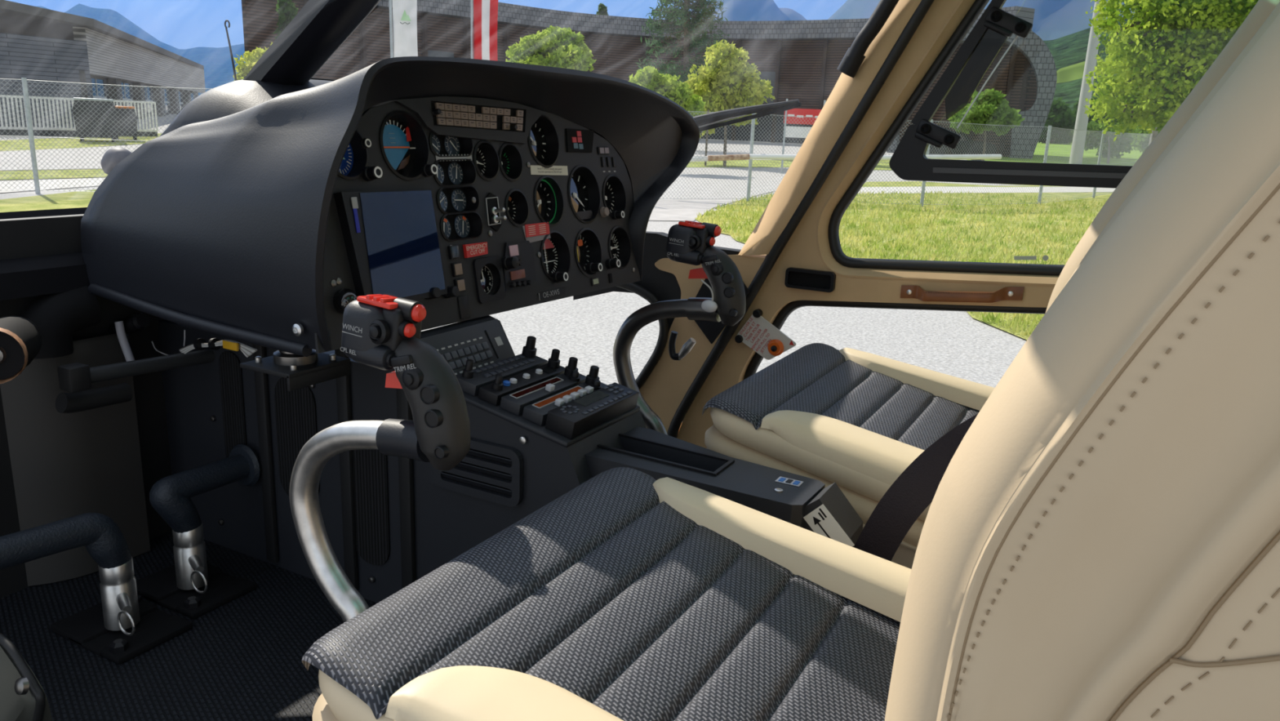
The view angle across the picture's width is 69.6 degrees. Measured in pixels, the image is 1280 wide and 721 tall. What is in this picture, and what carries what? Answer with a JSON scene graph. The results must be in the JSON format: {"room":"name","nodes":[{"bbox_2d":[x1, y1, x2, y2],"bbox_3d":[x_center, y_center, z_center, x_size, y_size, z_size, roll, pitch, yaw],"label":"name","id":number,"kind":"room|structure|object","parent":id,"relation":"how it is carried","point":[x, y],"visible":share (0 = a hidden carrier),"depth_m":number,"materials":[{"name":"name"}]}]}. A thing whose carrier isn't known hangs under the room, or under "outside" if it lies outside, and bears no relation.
{"room":"control cabin","nodes":[
{"label":"control cabin","id":0,"kind":"room"},
{"bbox_2d":[0,189,96,212],"bbox_3d":[-5.672,-1.503,10.646,11.343,0.001,10.520,10,16,27],"label":"lawn","id":1,"kind":"structure","parent":0,"point":[70,199],"depth_m":13.23,"materials":[{"name":"green plant"}]},
{"bbox_2d":[0,177,105,192],"bbox_3d":[-11.610,-2.943,15.373,3.999,0.001,11.077,10,16,27],"label":"path","id":2,"kind":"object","parent":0,"point":[68,183],"visible":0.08,"depth_m":16.18,"materials":[{"name":"grey concrete"}]},
{"bbox_2d":[0,168,106,179],"bbox_3d":[-13.092,-3.517,17.389,3.535,0.001,12.702,10,16,27],"label":"verge","id":3,"kind":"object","parent":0,"point":[84,174],"visible":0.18,"depth_m":18.45,"materials":[{"name":"green plant"}]},
{"bbox_2d":[0,133,162,151],"bbox_3d":[-19.636,-7.226,30.155,4.376,0.375,30.515,3,14,4],"label":"bank","id":4,"kind":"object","parent":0,"point":[103,143],"visible":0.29,"depth_m":30.77,"materials":[{"name":"green plant"}]},
{"bbox_2d":[72,97,117,142],"bbox_3d":[-19.122,-8.444,32.336,1.350,1.468,1.080,-6,16,-29],"label":"waste container","id":5,"kind":"object","parent":4,"relation":"on","point":[103,103],"visible":0.84,"depth_m":31.90,"materials":[{"name":"grey metal"}]},
{"bbox_2d":[115,106,137,140],"bbox_3d":[-19.035,-8.755,33.962,0.850,1.218,1.080,-6,16,-28],"label":"waste container","id":6,"kind":"object","parent":4,"relation":"on","point":[126,109],"visible":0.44,"depth_m":33.56,"materials":[{"name":"grey"}]},
{"bbox_2d":[0,213,186,597],"bbox_3d":[-1.007,0.115,1.135,0.020,0.540,1.000,10,16,27],"label":"wall","id":7,"kind":"structure","parent":0,"point":[30,237],"depth_m":1.36,"materials":[{"name":"black plastic"}]},
{"bbox_2d":[0,207,89,300],"bbox_3d":[-1.050,-0.057,1.225,0.320,0.225,1.300,10,16,27],"label":"sill","id":8,"kind":"structure","parent":7,"relation":"attached to","point":[20,277],"depth_m":1.29,"materials":[{"name":"black plastic"}]},
{"bbox_2d":[0,315,42,383],"bbox_3d":[-0.801,-0.019,1.161,0.070,0.070,0.127,-3,15,-21],"label":"ventilation unit","id":9,"kind":"object","parent":8,"relation":"attached to","point":[20,338],"visible":1,"depth_m":1.13,"materials":[{"name":"black plastic"}]},
{"bbox_2d":[100,147,131,174],"bbox_3d":[-1.245,-0.431,2.185,0.137,0.148,0.052,10,16,27],"label":"mirror","id":10,"kind":"object","parent":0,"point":[112,157],"visible":0.37,"depth_m":2.14,"materials":[{"name":"grey"}]},
{"bbox_2d":[36,4,245,95],"bbox_3d":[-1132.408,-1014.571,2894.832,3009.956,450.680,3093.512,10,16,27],"label":"mountain","id":11,"kind":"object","parent":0,"point":[216,63],"visible":0.07,"depth_m":2918.19},
{"bbox_2d":[0,531,377,720],"bbox_3d":[0.387,0.521,0.910,2.760,0.030,1.840,10,16,27],"label":"floor","id":12,"kind":"structure","parent":0,"point":[239,660],"depth_m":1.22,"materials":[{"name":"black carpet"}]},
{"bbox_2d":[0,632,53,720],"bbox_3d":[-0.680,0.380,0.989,0.147,0.195,0.040,10,16,27],"label":"door latch plate","id":13,"kind":"object","parent":12,"relation":"on","point":[23,697],"visible":1,"depth_m":0.96,"materials":[{"name":"metal"}]},
{"bbox_2d":[0,285,150,586],"bbox_3d":[-1.075,0.072,1.471,0.589,0.446,0.225,10,16,27],"label":"cover","id":14,"kind":"object","parent":12,"relation":"on","point":[64,465],"visible":0.72,"depth_m":1.36,"materials":[{"name":"grey paint"}]},
{"bbox_2d":[114,320,134,361],"bbox_3d":[-0.775,-0.021,1.388,0.038,0.076,0.012,10,16,27],"label":"hose","id":15,"kind":"object","parent":14,"relation":"attached to","point":[119,326],"visible":0.76,"depth_m":1.39,"materials":[{"name":"grey"}]},
{"bbox_2d":[107,312,150,334],"bbox_3d":[-0.821,-0.023,1.437,0.166,0.122,0.025,10,16,27],"label":"corrugated hose","id":16,"kind":"object","parent":14,"relation":"attached to","point":[140,321],"visible":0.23,"depth_m":1.39,"materials":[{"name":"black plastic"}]},
{"bbox_2d":[0,512,192,663],"bbox_3d":[-0.735,0.288,1.199,0.152,0.193,0.214,10,16,27],"label":"rudder pedal","id":17,"kind":"object","parent":12,"relation":"on","point":[118,628],"visible":1,"depth_m":1.22,"materials":[{"name":"black"}]},
{"bbox_2d":[97,556,140,630],"bbox_3d":[-0.710,0.314,1.253,0.043,0.094,0.043,10,16,27],"label":"socket","id":18,"kind":"object","parent":17,"relation":"attached to","point":[117,583],"depth_m":1.24,"materials":[{"name":"metal"}]},
{"bbox_2d":[136,444,261,618],"bbox_3d":[-0.653,0.242,1.381,0.152,0.200,0.166,10,16,27],"label":"rudder pedal","id":19,"kind":"object","parent":12,"relation":"on","point":[192,587],"visible":0.99,"depth_m":1.35,"materials":[{"name":"black metal"}]},
{"bbox_2d":[172,522,208,589],"bbox_3d":[-0.668,0.287,1.365,0.043,0.094,0.043,10,16,27],"label":"socket","id":20,"kind":"object","parent":19,"relation":"attached to","point":[189,545],"depth_m":1.35,"materials":[{"name":"metal"}]},
{"bbox_2d":[289,293,470,622],"bbox_3d":[-0.277,0.189,0.958,0.236,0.529,0.056,10,16,27],"label":"stick","id":21,"kind":"object","parent":12,"relation":"on","point":[380,331],"visible":0.91,"depth_m":0.88,"materials":[{"name":"metal"}]},
{"bbox_2d":[365,293,382,298],"bbox_3d":[-0.255,-0.061,0.884,0.005,0.007,0.018,10,16,27],"label":"switch","id":22,"kind":"object","parent":21,"relation":"attached to","point":[376,295],"depth_m":0.88,"materials":[{"name":"red plastic"}]},
{"bbox_2d":[368,320,390,343],"bbox_3d":[-0.248,-0.027,0.869,0.023,0.023,0.012,10,16,27],"label":"switch","id":23,"kind":"object","parent":21,"relation":"attached to","point":[379,330],"depth_m":0.87,"materials":[{"name":"black plastic"}]},
{"bbox_2d":[373,295,389,300],"bbox_3d":[-0.247,-0.059,0.880,0.005,0.007,0.018,10,16,27],"label":"switch","id":24,"kind":"object","parent":21,"relation":"attached to","point":[375,297],"depth_m":0.87,"materials":[{"name":"red plastic"}]},
{"bbox_2d":[379,297,396,302],"bbox_3d":[-0.239,-0.057,0.876,0.005,0.007,0.018,10,16,27],"label":"switch","id":25,"kind":"object","parent":21,"relation":"attached to","point":[382,300],"depth_m":0.87,"materials":[{"name":"red plastic"}]},
{"bbox_2d":[385,351,396,367],"bbox_3d":[-0.232,0.000,0.872,0.014,0.015,0.015,10,16,27],"label":"switch","id":26,"kind":"object","parent":21,"relation":"attached to","point":[390,357],"depth_m":0.87,"materials":[{"name":"black plastic"}]},
{"bbox_2d":[157,314,862,602],"bbox_3d":[-0.253,0.156,1.344,1.171,0.414,0.197,10,16,27],"label":"console","id":27,"kind":"object","parent":12,"relation":"on","point":[541,428],"visible":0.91,"depth_m":1.29,"materials":[{"name":"grey paint"}]},
{"bbox_2d":[55,348,214,413],"bbox_3d":[-0.733,0.021,1.352,0.049,0.075,0.230,10,16,27],"label":"tube","id":28,"kind":"object","parent":27,"relation":"attached to","point":[75,377],"visible":0.99,"depth_m":1.30,"materials":[{"name":"grey metal"}]},
{"bbox_2d":[151,329,257,357],"bbox_3d":[-0.657,-0.015,1.374,0.300,0.061,0.024,13,18,36],"label":"wire bundle","id":29,"kind":"object","parent":28,"relation":"attached to","point":[199,344],"visible":0.98,"depth_m":1.34,"materials":[{"name":"grey"}]},
{"bbox_2d":[218,351,247,457],"bbox_3d":[-0.635,0.083,1.436,0.050,0.200,0.002,10,16,27],"label":"vent","id":30,"kind":"object","parent":27,"relation":"attached to","point":[233,379],"depth_m":1.43,"materials":[{"name":"black plastic"}]},
{"bbox_2d":[274,377,319,496],"bbox_3d":[-0.513,0.120,1.376,0.085,0.200,0.002,10,16,27],"label":"vent","id":31,"kind":"object","parent":27,"relation":"attached to","point":[297,411],"depth_m":1.37,"materials":[{"name":"black plastic"}]},
{"bbox_2d":[352,448,390,565],"bbox_3d":[-0.389,0.192,1.323,0.070,0.220,0.002,10,16,27],"label":"vent","id":32,"kind":"object","parent":27,"relation":"attached to","point":[371,468],"depth_m":1.33,"materials":[{"name":"black plastic"}]},
{"bbox_2d":[80,56,699,391],"bbox_3d":[-0.336,-0.285,1.578,0.590,0.412,0.994,10,16,27],"label":"panel","id":33,"kind":"object","parent":27,"relation":"on","point":[462,188],"visible":1,"depth_m":1.25,"materials":[{"name":"black plastic"}]},
{"bbox_2d":[88,283,311,356],"bbox_3d":[-0.599,-0.058,1.224,0.443,0.040,0.020,10,16,28],"label":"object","id":34,"kind":"object","parent":33,"relation":"attached to","point":[288,332],"depth_m":1.19,"materials":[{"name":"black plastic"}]},
{"bbox_2d":[243,0,380,84],"bbox_3d":[-0.417,-0.496,1.292,0.425,0.340,0.084,10,16,27],"label":"post","id":35,"kind":"object","parent":33,"relation":"on","point":[321,27],"visible":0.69,"depth_m":1.30,"materials":[{"name":"black"}]},
{"bbox_2d":[333,288,357,314],"bbox_3d":[-0.362,-0.073,1.132,0.032,0.032,0.031,10,16,27],"label":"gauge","id":36,"kind":"object","parent":33,"relation":"attached to","point":[342,297],"depth_m":1.12,"materials":[{"name":"black plastic"}]},
{"bbox_2d":[434,102,444,110],"bbox_3d":[-0.281,-0.356,1.290,0.004,0.010,0.016,10,16,28],"label":"warning lamp","id":37,"kind":"object","parent":33,"relation":"on","point":[437,106],"depth_m":1.29,"materials":[{"name":"beige plastic"}]},
{"bbox_2d":[435,110,444,117],"bbox_3d":[-0.280,-0.346,1.292,0.004,0.010,0.016,10,16,28],"label":"warning lamp","id":38,"kind":"object","parent":33,"relation":"on","point":[439,113],"depth_m":1.29,"materials":[{"name":"beige plastic"}]},
{"bbox_2d":[436,117,445,125],"bbox_3d":[-0.279,-0.336,1.293,0.004,0.010,0.016,10,16,28],"label":"warning lamp","id":39,"kind":"object","parent":33,"relation":"on","point":[440,121],"depth_m":1.29,"materials":[{"name":"beige plastic"}]},
{"bbox_2d":[444,118,453,125],"bbox_3d":[-0.271,-0.338,1.307,0.005,0.010,0.016,10,16,28],"label":"warning lamp","id":40,"kind":"object","parent":33,"relation":"on","point":[448,122],"depth_m":1.31,"materials":[{"name":"beige plastic"}]},
{"bbox_2d":[447,244,459,259],"bbox_3d":[-0.266,-0.155,1.312,0.008,0.019,0.019,10,16,27],"label":"light","id":41,"kind":"object","parent":33,"relation":"attached to","point":[453,251],"depth_m":1.31,"materials":[{"name":"blue"}]},
{"bbox_2d":[450,262,462,276],"bbox_3d":[-0.262,-0.131,1.318,0.008,0.019,0.019,10,16,27],"label":"light","id":42,"kind":"object","parent":33,"relation":"on","point":[456,268],"depth_m":1.31,"materials":[{"name":"brown plastic"}]},
{"bbox_2d":[453,278,466,292],"bbox_3d":[-0.259,-0.108,1.322,0.008,0.019,0.019,10,16,27],"label":"light","id":43,"kind":"object","parent":33,"relation":"attached to","point":[460,283],"depth_m":1.32,"materials":[{"name":"brown plastic"}]},
{"bbox_2d":[466,112,475,119],"bbox_3d":[-0.247,-0.358,1.349,0.005,0.010,0.017,10,16,28],"label":"warning lamp","id":44,"kind":"object","parent":33,"relation":"on","point":[470,116],"depth_m":1.35,"materials":[{"name":"beige plastic"}]},
{"bbox_2d":[472,255,506,303],"bbox_3d":[-0.230,-0.122,1.384,0.026,0.066,0.064,10,16,27],"label":"clock","id":45,"kind":"object","parent":33,"relation":"on","point":[489,272],"depth_m":1.39,"materials":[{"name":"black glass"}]},
{"bbox_2d":[485,192,502,231],"bbox_3d":[-0.222,-0.225,1.394,0.014,0.058,0.028,10,16,27],"label":"switch plate","id":46,"kind":"object","parent":33,"relation":"attached to","point":[493,200],"depth_m":1.39,"materials":[{"name":"black"}]},
{"bbox_2d":[490,207,505,215],"bbox_3d":[-0.213,-0.224,1.384,0.024,0.013,0.012,10,16,27],"label":"toggle switch","id":47,"kind":"object","parent":33,"relation":"attached to","point":[494,211],"depth_m":1.38,"materials":[{"name":"silver metal"}]},
{"bbox_2d":[491,214,506,222],"bbox_3d":[-0.211,-0.212,1.387,0.024,0.013,0.012,10,16,27],"label":"toggle switch","id":48,"kind":"object","parent":33,"relation":"attached to","point":[495,218],"depth_m":1.39,"materials":[{"name":"silver metal"}]},
{"bbox_2d":[591,276,599,285],"bbox_3d":[-0.080,-0.141,1.640,0.005,0.014,0.024,10,16,27],"label":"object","id":49,"kind":"structure","parent":33,"relation":"on","point":[592,281],"depth_m":1.63,"materials":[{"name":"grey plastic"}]},
{"bbox_2d":[600,156,605,172],"bbox_3d":[-0.067,-0.356,1.672,0.007,0.027,0.009,10,16,27],"label":"rocker switch","id":50,"kind":"object","parent":33,"relation":"attached to","point":[602,158],"depth_m":1.67,"materials":[{"name":"grey plastic"}]},
{"bbox_2d":[606,156,610,172],"bbox_3d":[-0.058,-0.359,1.688,0.007,0.027,0.009,10,16,27],"label":"rocker switch","id":51,"kind":"object","parent":33,"relation":"attached to","point":[608,158],"depth_m":1.69,"materials":[{"name":"grey plastic"}]},
{"bbox_2d":[611,156,616,172],"bbox_3d":[-0.049,-0.363,1.704,0.007,0.027,0.009,10,16,27],"label":"rocker switch","id":52,"kind":"object","parent":33,"relation":"attached to","point":[613,158],"depth_m":1.70,"materials":[{"name":"grey plastic"}]},
{"bbox_2d":[462,391,639,447],"bbox_3d":[-0.131,0.053,1.252,0.199,0.045,0.188,10,16,27],"label":"control panel","id":53,"kind":"object","parent":27,"relation":"on","point":[525,419],"depth_m":1.18,"materials":[{"name":"grey paint"}]},
{"bbox_2d":[613,220,746,435],"bbox_3d":[0.054,0.029,1.549,0.236,0.529,0.064,10,16,27],"label":"stick","id":54,"kind":"object","parent":12,"relation":"on","point":[688,242],"visible":0.87,"depth_m":1.48,"materials":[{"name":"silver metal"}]},
{"bbox_2d":[688,235,701,248],"bbox_3d":[0.085,-0.188,1.464,0.023,0.023,0.012,10,16,27],"label":"switch","id":55,"kind":"object","parent":54,"relation":"attached to","point":[694,241],"depth_m":1.46,"materials":[{"name":"black plastic"}]},
{"bbox_2d":[698,253,705,263],"bbox_3d":[0.101,-0.162,1.466,0.014,0.015,0.015,10,16,27],"label":"switch","id":56,"kind":"object","parent":54,"relation":"attached to","point":[701,256],"depth_m":1.46,"materials":[{"name":"black plastic"}]},
{"bbox_2d":[301,1,1279,720],"bbox_3d":[0.218,0.087,0.636,0.797,0.932,0.523,10,16,27],"label":"seat","id":57,"kind":"object","parent":12,"relation":"on","point":[1100,541],"visible":1,"depth_m":0.38,"materials":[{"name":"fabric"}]},
{"bbox_2d":[301,466,900,720],"bbox_3d":[0.035,0.234,0.754,0.412,0.106,0.449,10,16,27],"label":"seat cushion","id":58,"kind":"object","parent":57,"relation":"on","point":[630,594],"depth_m":0.74,"materials":[{"name":"fabric"}]},
{"bbox_2d":[853,413,977,560],"bbox_3d":[0.298,0.148,0.960,0.017,0.243,0.172,-10,18,-39],"label":"belt","id":59,"kind":"object","parent":57,"relation":"attached to","point":[915,488],"visible":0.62,"depth_m":0.98,"materials":[{"name":"black fabric"}]},
{"bbox_2d":[702,0,1279,568],"bbox_3d":[0.546,-0.059,1.237,0.797,0.932,0.523,10,16,27],"label":"seat","id":60,"kind":"object","parent":12,"relation":"on","point":[855,420],"visible":0.29,"depth_m":1.23,"materials":[{"name":"grey fabric"}]},
{"bbox_2d":[702,342,979,449],"bbox_3d":[0.363,0.088,1.355,0.412,0.106,0.449,10,16,27],"label":"seat cushion","id":61,"kind":"object","parent":60,"relation":"on","point":[819,396],"depth_m":1.33,"materials":[{"name":"fabric"}]},
{"bbox_2d":[224,19,237,80],"bbox_3d":[-0.787,-0.579,1.775,0.028,0.148,0.005,10,16,27],"label":"street lamp","id":62,"kind":"object","parent":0,"point":[226,20],"visible":0.78,"depth_m":1.77,"materials":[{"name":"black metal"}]},
{"bbox_2d":[0,144,1029,221],"bbox_3d":[18.475,-6.344,31.502,83.593,0.926,26.254,-1,15,-14],"label":"road","id":63,"kind":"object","parent":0,"point":[682,209],"visible":0.2,"depth_m":22.78,"materials":[{"name":"grey asphalt"}]},
{"bbox_2d":[780,98,826,173],"bbox_3d":[5.454,-7.460,30.786,1.350,2.450,0.065,4,14,7],"label":"notice board","id":64,"kind":"object","parent":63,"relation":"on","point":[809,113],"visible":0.54,"depth_m":30.66,"materials":[{"name":"metal"}]},
{"bbox_2d":[0,114,1112,387],"bbox_3d":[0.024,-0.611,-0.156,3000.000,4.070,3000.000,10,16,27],"label":"ground","id":65,"kind":"structure","parent":0,"point":[957,344],"depth_m":6.69,"materials":[{"name":"grey asphalt"}]},
{"bbox_2d":[0,94,158,136],"bbox_3d":[-21.881,-8.745,33.943,0.538,1.890,8.217,11,17,31],"label":"railing","id":66,"kind":"object","parent":65,"relation":"on","point":[72,130],"visible":0.44,"depth_m":33.83,"materials":[{"name":"metal"}]},
{"bbox_2d":[0,0,205,126],"bbox_3d":[-38.859,-18.285,59.198,43.435,5.827,42.745,10,16,27],"label":"office building","id":67,"kind":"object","parent":65,"relation":"on","point":[37,43],"visible":0.59,"depth_m":42.77,"materials":[{"name":"grey metal"}]},
{"bbox_2d":[232,42,272,80],"bbox_3d":[-16.161,-11.812,40.320,3.016,4.218,3.201,10,16,27],"label":"tree","id":68,"kind":"object","parent":65,"relation":"on","point":[242,68],"visible":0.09,"depth_m":39.22,"materials":[{"name":"green plant"}]},
{"bbox_2d":[272,0,297,39],"bbox_3d":[-16.970,-14.336,44.760,1.682,6.638,1.598,10,16,27],"label":"tree","id":69,"kind":"object","parent":65,"relation":"on","point":[286,11],"visible":0.18,"depth_m":43.85,"materials":[{"name":"green plant"}]},
{"bbox_2d":[0,77,755,200],"bbox_3d":[-8.319,-3.368,14.241,22.749,1.850,1.232,-4,16,-24],"label":"fence","id":70,"kind":"object","parent":65,"relation":"on","point":[29,125],"visible":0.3,"depth_m":14.57,"materials":[{"name":"metal"}]},
{"bbox_2d":[689,154,1001,161],"bbox_3d":[3.905,-4.077,18.514,7.310,0.377,0.678,1,14,-6],"label":"rail","id":71,"kind":"object","parent":70,"relation":"attached to","point":[732,157],"visible":0.66,"depth_m":18.15,"materials":[{"name":"metal"}]},
{"bbox_2d":[388,0,417,57],"bbox_3d":[-9.878,-13.941,38.543,1.199,9.600,0.364,-1,15,-14],"label":"flag","id":72,"kind":"object","parent":65,"relation":"on","point":[403,18],"visible":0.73,"depth_m":38.50,"materials":[{"name":"fabric"}]},
{"bbox_2d":[470,0,497,61],"bbox_3d":[-6.933,-14.524,41.121,1.270,9.600,0.370,-1,15,-11],"label":"flag","id":73,"kind":"object","parent":65,"relation":"on","point":[483,13],"visible":0.53,"depth_m":41.03,"materials":[{"name":"fabric"}]},
{"bbox_2d":[505,25,596,71],"bbox_3d":[-3.197,-9.339,32.452,3.001,4.735,2.923,8,15,21],"label":"round shrub","id":74,"kind":"object","parent":65,"relation":"on","point":[559,47],"visible":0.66,"depth_m":31.47,"materials":[{"name":"green plant"}]},
{"bbox_2d":[595,3,608,15],"bbox_3d":[-3.645,-27.424,85.775,1.287,11.135,1.214,10,16,27],"label":"tree","id":75,"kind":"object","parent":65,"relation":"on","point":[602,9],"visible":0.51,"depth_m":84.27,"materials":[{"name":"green plant"}]},
{"bbox_2d":[241,0,1057,159],"bbox_3d":[1.527,-16.779,55.888,45.552,8.800,17.838,1,14,-4],"label":"curved hall","id":76,"kind":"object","parent":65,"relation":"on","point":[801,60],"visible":0.38,"depth_m":56.90,"materials":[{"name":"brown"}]},
{"bbox_2d":[627,65,706,116],"bbox_3d":[0.712,-7.535,28.983,2.351,3.344,2.333,10,16,27],"label":"shrub","id":77,"kind":"object","parent":65,"relation":"on","point":[667,86],"visible":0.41,"depth_m":28.32,"materials":[{"name":"green plant"}]},
{"bbox_2d":[635,0,729,96],"bbox_3d":[2.210,-16.667,45.236,5.247,12.276,5.194,6,15,15],"label":"tree","id":78,"kind":"object","parent":65,"relation":"on","point":[684,25],"visible":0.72,"depth_m":45.06,"materials":[{"name":"green plant"}]},
{"bbox_2d":[1129,120,1163,154],"bbox_3d":[20.719,-7.968,33.269,5.367,3.276,3.860,10,16,27],"label":"bush","id":79,"kind":"object","parent":65,"relation":"on","point":[1137,131],"visible":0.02,"depth_m":33.92,"materials":[{"name":"green plant"}]},
{"bbox_2d":[639,0,921,434],"bbox_3d":[0.263,-0.258,1.810,0.639,1.089,0.104,10,16,27],"label":"pillar","id":80,"kind":"structure","parent":0,"point":[668,382],"depth_m":1.78,"materials":[{"name":"beige plastic"}]},
{"bbox_2d":[573,231,741,389],"bbox_3d":[0.020,-0.057,1.987,0.394,0.437,0.052,10,16,27],"label":"windshield frame","id":81,"kind":"structure","parent":80,"relation":"attached to","point":[657,285],"depth_m":1.95,"materials":[{"name":"black"}]},
{"bbox_2d":[666,0,934,437],"bbox_3d":[0.303,-0.227,1.786,0.562,1.154,0.022,10,16,27],"label":"seal","id":82,"kind":"object","parent":80,"relation":"attached to","point":[917,16],"visible":0.74,"depth_m":1.75,"materials":[{"name":"black rubber"}]},
{"bbox_2d":[836,47,865,77],"bbox_3d":[0.378,-0.532,1.644,0.048,0.052,0.034,10,16,27],"label":"handle","id":83,"kind":"object","parent":80,"relation":"attached to","point":[852,64],"depth_m":1.63,"materials":[{"name":"black plastic"}]},
{"bbox_3d":[-0.152,-0.524,1.605,1.140,0.510,0.750,10,16,27],"label":"window","id":84,"kind":"structure","parent":80,"relation":"attached to","visible":0},
{"bbox_2d":[693,99,800,131],"bbox_3d":[0.214,-0.510,1.933,0.251,0.079,0.024,8,15,21],"label":"windscreen wiper","id":85,"kind":"object","parent":84,"relation":"attached to","point":[709,121],"visible":0.87,"depth_m":1.93,"materials":[{"name":"black plastic"}]},
{"bbox_2d":[663,0,1134,40],"bbox_3d":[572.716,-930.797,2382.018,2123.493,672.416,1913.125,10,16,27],"label":"mountain","id":86,"kind":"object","parent":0,"point":[1053,20],"visible":0.05,"depth_m":2264.38,"materials":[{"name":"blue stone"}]},
{"bbox_2d":[694,191,1111,339],"bbox_3d":[9.896,-2.969,18.625,14.476,0.092,29.499,10,16,27],"label":"lawn","id":87,"kind":"structure","parent":0,"point":[1105,197],"depth_m":15.93,"materials":[{"name":"green plant"}]},
{"bbox_2d":[697,190,1106,336],"bbox_3d":[7.418,-2.014,14.456,14.430,0.098,19.416,11,17,30],"label":"grass tufts","id":88,"kind":"object","parent":87,"relation":"on","point":[998,259],"visible":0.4,"depth_m":13.82,"materials":[{"name":"green plant"}]},
{"bbox_2d":[750,114,1152,206],"bbox_3d":[10.218,-4.929,23.175,18.514,1.879,2.679,-9,18,-38],"label":"fence","id":89,"kind":"object","parent":87,"relation":"on","point":[1049,131],"visible":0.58,"depth_m":20.06,"materials":[{"name":"metal"}]},
{"bbox_2d":[1084,0,1258,141],"bbox_3d":[13.931,-7.181,22.180,6.322,7.110,4.334,12,17,34],"label":"tree","id":90,"kind":"object","parent":87,"relation":"on","point":[1184,38],"visible":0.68,"depth_m":22.02,"materials":[{"name":"green plant"}]},
{"bbox_2d":[686,160,1124,170],"bbox_3d":[21.399,-9.093,42.948,48.558,0.799,10.283,-6,16,-29],"label":"verge","id":91,"kind":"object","parent":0,"point":[730,162],"visible":0.12,"depth_m":36.15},
{"bbox_2d":[683,39,775,166],"bbox_3d":[3.223,-9.627,34.645,3.460,4.710,2.825,10,16,27],"label":"young tree","id":92,"kind":"object","parent":91,"relation":"on","point":[725,82],"visible":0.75,"depth_m":33.81,"materials":[{"name":"green plant"}]},
{"bbox_2d":[928,130,996,160],"bbox_3d":[14.764,-10.238,43.972,4.233,1.447,1.740,7,15,17],"label":"car","id":93,"kind":"object","parent":91,"relation":"on","point":[961,134],"visible":0.33,"depth_m":42.95,"materials":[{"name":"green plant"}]},
{"bbox_2d":[947,88,1025,160],"bbox_3d":[13.597,-9.137,36.565,2.581,3.357,2.283,-1,15,-14],"label":"tree","id":94,"kind":"object","parent":91,"relation":"on","point":[989,108],"visible":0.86,"depth_m":35.94,"materials":[{"name":"green plant"}]},
{"bbox_2d":[862,181,1053,186],"bbox_3d":[19.130,-6.121,31.864,29.419,0.357,3.801,-3,15,-20],"label":"ground strip","id":95,"kind":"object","parent":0,"point":[882,184],"visible":0.24,"depth_m":27.97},
{"bbox_2d":[858,186,1115,193],"bbox_3d":[16.725,-5.272,28.435,26.379,0.224,4.937,-3,15,-18],"label":"ground walk","id":96,"kind":"structure","parent":0,"point":[937,188],"depth_m":26.13,"materials":[{"name":"grey concrete"}]},
{"bbox_2d":[969,142,1142,165],"bbox_3d":[214.738,-53.676,244.096,165.878,1.957,550.972,10,16,27],"label":"meadow","id":97,"kind":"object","parent":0,"point":[1041,147],"visible":0.01,"depth_m":54.15,"materials":[{"name":"green plant"}]},
{"bbox_2d":[1038,97,1075,144],"bbox_3d":[37.847,-21.782,84.144,4.294,4.319,4.011,10,16,27],"label":"tree","id":98,"kind":"object","parent":97,"relation":"on","point":[1060,116],"visible":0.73,"depth_m":83.15,"materials":[{"name":"green plant"}]},
{"bbox_2d":[1069,0,1103,164],"bbox_3d":[22.195,-16.959,43.508,1.398,15.075,0.596,10,16,27],"label":"lamp post","id":99,"kind":"object","parent":97,"relation":"on","point":[1082,119],"visible":0.69,"depth_m":44.59,"materials":[{"name":"grey metal"}]},
{"bbox_2d":[1071,95,1111,124],"bbox_3d":[48.171,-25.554,97.798,5.855,5.668,5.454,10,16,27],"label":"tree","id":100,"kind":"object","parent":97,"relation":"on","point":[1074,111],"visible":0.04,"depth_m":97.21,"materials":[{"name":"green plant"}]},
{"bbox_2d":[1072,120,1137,163],"bbox_3d":[25.733,-12.166,51.157,3.968,2.506,10.523,10,16,27],"label":"bush","id":101,"kind":"object","parent":97,"relation":"on","point":[1092,126],"visible":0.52,"depth_m":53.49,"materials":[{"name":"green plant"}]},
{"bbox_2d":[1056,59,1117,83],"bbox_3d":[332.945,-191.629,687.040,86.136,59.989,178.174,10,16,27],"label":"meadow","id":102,"kind":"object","parent":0,"point":[1074,72],"visible":0.03,"depth_m":659.94,"materials":[{"name":"green plant"}]},
{"bbox_2d":[1053,75,1187,111],"bbox_3d":[272.934,-125.653,441.272,317.320,49.041,405.837,10,16,27],"label":"forest","id":103,"kind":"object","parent":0,"point":[1069,91],"visible":0.02,"depth_m":526.79,"materials":[{"name":"green plant"}]},
{"bbox_2d":[1043,6,1236,71],"bbox_3d":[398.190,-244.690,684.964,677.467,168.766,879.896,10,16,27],"label":"mountain","id":104,"kind":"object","parent":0,"point":[1069,50],"visible":0.02,"depth_m":891.96},
{"bbox_3d":[0.915,-0.478,0.497,2.000,0.050,1.680,10,16,27],"label":"ceiling","id":105,"kind":"structure","parent":0,"visible":0},
{"bbox_2d":[676,0,1133,448],"bbox_3d":[0.656,-0.152,1.642,1.309,1.200,0.083,10,16,27],"label":"door","id":106,"kind":"structure","parent":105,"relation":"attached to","point":[812,268],"depth_m":1.68,"materials":[{"name":"tan painted metal"},{"name":"rubber"},{"name":"black plastic"}]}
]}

